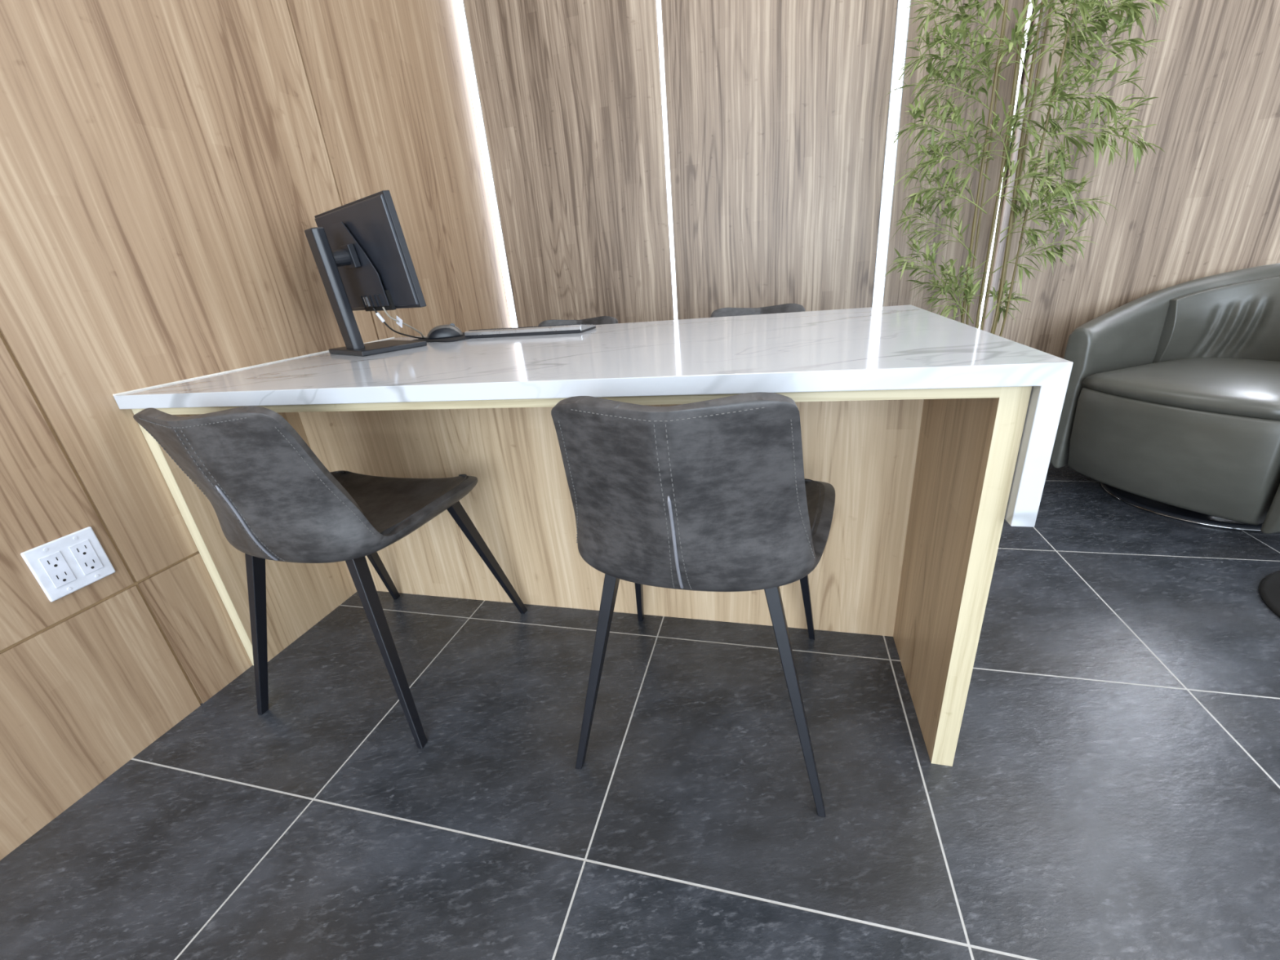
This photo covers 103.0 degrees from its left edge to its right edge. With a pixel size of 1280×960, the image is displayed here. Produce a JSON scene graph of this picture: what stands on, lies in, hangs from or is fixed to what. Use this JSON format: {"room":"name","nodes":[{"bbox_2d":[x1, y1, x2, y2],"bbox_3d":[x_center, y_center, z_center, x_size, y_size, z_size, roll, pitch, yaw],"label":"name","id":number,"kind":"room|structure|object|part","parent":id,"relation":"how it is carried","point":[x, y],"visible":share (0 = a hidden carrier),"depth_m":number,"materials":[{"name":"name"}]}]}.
{"room":"lobby","nodes":[
{"label":"lobby","id":0,"kind":"room"},
{"bbox_2d":[0,0,511,860],"bbox_3d":[-1.626,-0.155,-0.549,0.100,2.800,6.814,1,23,15],"label":"wall","id":1,"kind":"structure","parent":0,"point":[166,166],"depth_m":1.17,"materials":[{"name":"brown wood"}]},
{"bbox_2d":[20,526,115,601],"bbox_3d":[-1.155,0.169,1.035,0.008,0.112,0.111,1,23,15],"label":"wall outlet","id":2,"kind":"object","parent":1,"relation":"attached to","point":[63,566],"visible":1,"depth_m":1.03,"materials":[{"name":"white plastic"}]},
{"bbox_2d":[38,551,76,588],"bbox_3d":[-1.158,0.178,1.013,0.002,0.067,0.033,1,23,15],"label":"receptacle","id":3,"kind":"object","parent":2,"relation":"attached to","point":[56,569],"depth_m":1.01,"materials":[{"name":"white plastic"}]},
{"bbox_2d":[68,539,103,575],"bbox_3d":[-1.147,0.160,1.055,0.002,0.067,0.033,1,23,15],"label":"receptacle","id":4,"kind":"object","parent":2,"relation":"attached to","point":[86,557],"depth_m":1.05,"materials":[{"name":"white plastic"}]},
{"bbox_2d":[112,337,394,395],"bbox_3d":[-1.026,-0.357,1.497,0.003,0.003,0.899,1,23,15],"label":"trim","id":5,"kind":"structure","parent":1,"relation":"attached to","point":[391,337],"depth_m":1.31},
{"bbox_2d":[0,459,1279,959],"bbox_3d":[1.395,1.192,-0.732,6.120,0.050,6.914,1,23,15],"label":"floor","id":6,"kind":"structure","parent":0,"point":[1110,790],"depth_m":0.95,"materials":[{"name":"tile"}]},
{"bbox_2d":[133,405,527,748],"bbox_3d":[-0.670,0.138,1.218,0.500,0.761,0.537,2,23,16],"label":"chair","id":7,"kind":"object","parent":6,"relation":"on","point":[271,496],"visible":1,"depth_m":0.98,"materials":[{"name":"grey leather"}]},
{"bbox_3d":[-0.878,0.351,1.179,0.145,0.432,0.036,-11,23,-14],"label":"leg","id":8,"kind":"part","parent":7,"relation":"part of","materials":[{"name":"black metal"}]},
{"bbox_3d":[-0.740,0.017,0.968,0.412,0.336,0.152,2,23,16],"label":"backrest","id":9,"kind":"part","parent":7,"relation":"part of","materials":[{"name":"grey leather"}]},
{"bbox_3d":[-0.796,0.211,1.506,0.030,0.430,0.169,-6,22,-3],"label":"leg","id":10,"kind":"part","parent":7,"relation":"part of","materials":[{"name":"black metal"}]},
{"bbox_3d":[-0.528,0.362,1.077,0.036,0.432,0.145,-22,28,-36],"label":"leg","id":11,"kind":"part","parent":7,"relation":"part of","materials":[{"name":"black metal"}]},
{"bbox_3d":[-0.672,0.077,1.207,0.500,0.079,0.390,2,23,16],"label":"seat","id":12,"kind":"part","parent":7,"relation":"part of","materials":[{"name":"grey leather"}]},
{"bbox_3d":[-0.414,0.222,1.395,0.030,0.430,0.169,11,28,35],"label":"leg","id":13,"kind":"part","parent":7,"relation":"part of","materials":[{"name":"black metal"}]},
{"bbox_2d":[537,315,617,326],"bbox_3d":[-0.272,-0.211,1.981,0.500,0.761,0.537,1,23,14],"label":"chair","id":14,"kind":"object","parent":6,"relation":"on","point":[601,320],"visible":0.11,"depth_m":2.05,"materials":[{"name":"grey leather"}]},
{"bbox_2d":[113,304,1073,766],"bbox_3d":[-0.150,0.010,1.417,1.747,0.760,0.900,1,23,15],"label":"desk","id":15,"kind":"object","parent":6,"relation":"on","point":[929,431],"visible":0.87,"depth_m":1.13,"materials":[{"name":"white stone"}]},
{"bbox_3d":[-0.977,0.008,1.643,0.032,0.730,0.858,1,23,15],"label":"panel","id":16,"kind":"part","parent":15,"relation":"part of","materials":[{"name":"laminate"}]},
{"bbox_2d":[304,190,426,356],"bbox_3d":[-0.792,-0.568,1.449,0.459,0.388,0.190,14,29,38],"label":"computer monitor","id":17,"kind":"object","parent":15,"relation":"on","point":[359,249],"visible":1,"depth_m":1.40,"materials":[{"name":"black plastic"}]},
{"bbox_3d":[-0.776,-0.630,1.450,0.459,0.276,0.045,14,29,38],"label":"display panel","id":18,"kind":"part","parent":17,"relation":"part of","materials":[{"name":"black plastic"}]},
{"bbox_2d":[372,306,424,338],"bbox_3d":[-0.722,-0.511,1.644,0.034,0.117,0.307,4,24,20],"label":"cable","id":19,"kind":"object","parent":17,"relation":"attached to","point":[377,313],"visible":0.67,"depth_m":1.53,"materials":[{"name":"black plastic"}]},
{"bbox_2d":[382,306,426,338],"bbox_3d":[-0.694,-0.502,1.616,0.053,0.116,0.317,-1,23,10],"label":"power cable","id":20,"kind":"object","parent":17,"relation":"hanging from","point":[398,321],"visible":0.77,"depth_m":1.49,"materials":[{"name":"grey plastic"}]},
{"bbox_2d":[413,332,471,342],"bbox_3d":[-0.616,-0.476,1.692,0.230,0.004,0.190,11,27,35],"label":"mat","id":21,"kind":"object","parent":15,"relation":"on","point":[463,337],"visible":0.32,"depth_m":1.62,"materials":[{"name":"fabric"}]},
{"bbox_2d":[426,323,462,339],"bbox_3d":[-0.644,-0.491,1.673,0.116,0.042,0.062,-8,22,-7],"label":"computer mouse","id":22,"kind":"object","parent":21,"relation":"on","point":[446,331],"visible":1,"depth_m":1.65,"materials":[{"name":"black plastic"}]},
{"bbox_2d":[464,324,595,337],"bbox_3d":[-0.347,-0.472,1.598,0.406,0.024,0.113,3,24,19],"label":"keyboard","id":23,"kind":"object","parent":15,"relation":"on","point":[571,328],"visible":0.99,"depth_m":1.54,"materials":[{"name":"silver metal"}]},
{"bbox_2d":[113,304,1073,527],"bbox_3d":[-0.172,-0.231,1.318,1.747,0.238,0.900,1,23,15],"label":"countertop","id":24,"kind":"structure","parent":15,"relation":"on","point":[898,347],"depth_m":0.93,"materials":[{"name":"white stone"}]},
{"bbox_3d":[-0.178,0.054,1.383,1.648,0.710,0.018,1,23,15],"label":"modesty panel","id":25,"kind":"part","parent":15,"relation":"part of","materials":[{"name":"laminate"}]},
{"bbox_3d":[0.647,0.038,1.212,0.036,0.730,0.858,1,23,15],"label":"panel","id":26,"kind":"part","parent":15,"relation":"part of","materials":[{"name":"laminate"}]},
{"bbox_2d":[551,391,835,817],"bbox_3d":[0.125,0.151,1.013,0.500,0.761,0.537,2,23,16],"label":"chair","id":27,"kind":"object","parent":6,"relation":"on","point":[713,495],"visible":1,"depth_m":0.74,"materials":[{"name":"grey leather"}]},
{"bbox_3d":[-0.083,0.364,0.972,0.145,0.432,0.036,-11,23,-15],"label":"leg","id":28,"kind":"part","parent":27,"relation":"part of","materials":[{"name":"black metal"}]},
{"bbox_3d":[-0.002,0.224,1.300,0.030,0.430,0.169,-6,22,-3],"label":"leg","id":29,"kind":"part","parent":27,"relation":"part of","materials":[{"name":"black metal"}]},
{"bbox_3d":[0.056,0.029,0.762,0.412,0.336,0.152,2,23,16],"label":"backrest","id":30,"kind":"part","parent":27,"relation":"part of","materials":[{"name":"grey leather"}]},
{"bbox_3d":[0.123,0.089,1.001,0.500,0.079,0.390,2,23,16],"label":"seat","id":31,"kind":"part","parent":27,"relation":"part of","materials":[{"name":"grey leather"}]},
{"bbox_3d":[0.268,0.374,0.872,0.036,0.432,0.145,-23,28,-36],"label":"leg","id":32,"kind":"part","parent":27,"relation":"part of","materials":[{"name":"black metal"}]},
{"bbox_3d":[0.381,0.234,1.190,0.030,0.430,0.169,11,27,35],"label":"leg","id":33,"kind":"part","parent":27,"relation":"part of","materials":[{"name":"black metal"}]},
{"bbox_2d":[710,303,805,317],"bbox_3d":[0.399,-0.199,1.803,0.500,0.761,0.537,2,23,16],"label":"chair","id":34,"kind":"object","parent":6,"relation":"on","point":[785,308],"visible":0.13,"depth_m":1.88,"materials":[{"name":"grey leather"}]},
{"bbox_2d":[880,0,1169,337],"bbox_3d":[1.252,-1.019,1.686,0.866,2.220,0.416,1,23,15],"label":"bamboo plant","id":35,"kind":"object","parent":6,"relation":"on","point":[970,290],"visible":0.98,"depth_m":1.64,"materials":[{"name":"green plant"}]},
{"bbox_2d":[1050,262,1279,533],"bbox_3d":[1.964,-0.293,1.678,0.740,0.768,0.772,-11,23,-14],"label":"swivel armchair","id":36,"kind":"object","parent":6,"relation":"on","point":[1171,403],"visible":1,"depth_m":1.71,"materials":[{"name":"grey leather"}]},
{"bbox_3d":[1.948,-0.146,1.729,0.672,0.325,0.530,-11,23,-14],"label":"seat","id":37,"kind":"part","parent":36,"relation":"part of","materials":[{"name":"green leather"}]},
{"bbox_2d":[1082,357,1279,420],"bbox_3d":[1.935,-0.325,1.656,0.666,0.060,0.530,-11,23,-14],"label":"seat cushion","id":38,"kind":"object","parent":36,"relation":"on","point":[1227,388],"depth_m":1.60,"materials":[{"name":"grey leather"}]},
{"bbox_3d":[2.003,0.051,1.822,0.535,0.018,0.535,-11,23,-14],"label":"plate","id":39,"kind":"part","parent":36,"relation":"part of","materials":[{"name":"black plastic"}]},
{"bbox_2d":[1152,276,1279,363],"bbox_3d":[2.123,-0.505,1.648,0.239,0.301,0.603,-11,23,-14],"label":"cushion","id":40,"kind":"object","parent":36,"relation":"on","point":[1206,319],"depth_m":1.81,"materials":[{"name":"grey leather"}]},
{"bbox_2d":[1258,570,1279,617],"bbox_3d":[1.796,0.101,1.053,0.544,0.542,0.544,1,23,15],"label":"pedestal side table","id":41,"kind":"object","parent":6,"relation":"on","point":[1269,585],"visible":1,"depth_m":1.32,"materials":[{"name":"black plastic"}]},
{"bbox_2d":[463,0,1279,358],"bbox_3d":[2.142,-1.423,1.705,6.020,2.800,0.189,1,23,15],"label":"wall","id":42,"kind":"structure","parent":0,"point":[777,111],"depth_m":2.09,"materials":[{"name":"beige laminate"}]},
{"bbox_2d":[454,0,518,327],"bbox_3d":[-0.727,-1.478,2.473,0.040,2.800,0.032,1,23,15],"label":"light strip","id":43,"kind":"object","parent":42,"relation":"attached to","point":[460,10],"visible":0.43,"depth_m":2.43,"materials":[{"name":"plastic"}]},
{"bbox_2d":[655,0,678,319],"bbox_3d":[0.120,-1.464,2.251,0.021,2.800,0.026,1,23,15],"label":"light strip","id":44,"kind":"object","parent":42,"relation":"attached to","point":[659,11],"visible":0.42,"depth_m":2.25,"materials":[{"name":"plastic"}]},
{"bbox_2d":[871,0,911,306],"bbox_3d":[1.004,-1.447,2.014,0.044,2.800,0.030,1,23,15],"label":"light strip","id":45,"kind":"object","parent":42,"relation":"attached to","point":[901,30],"visible":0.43,"depth_m":2.05,"materials":[{"name":"plastic"}]},
{"bbox_2d":[978,0,1032,328],"bbox_3d":[1.406,-1.440,1.909,0.016,2.800,0.026,1,23,15],"label":"light strip","id":46,"kind":"object","parent":42,"relation":"attached to","point":[1030,6],"visible":0.14,"depth_m":1.91,"materials":[{"name":"plastic"}]}
]}

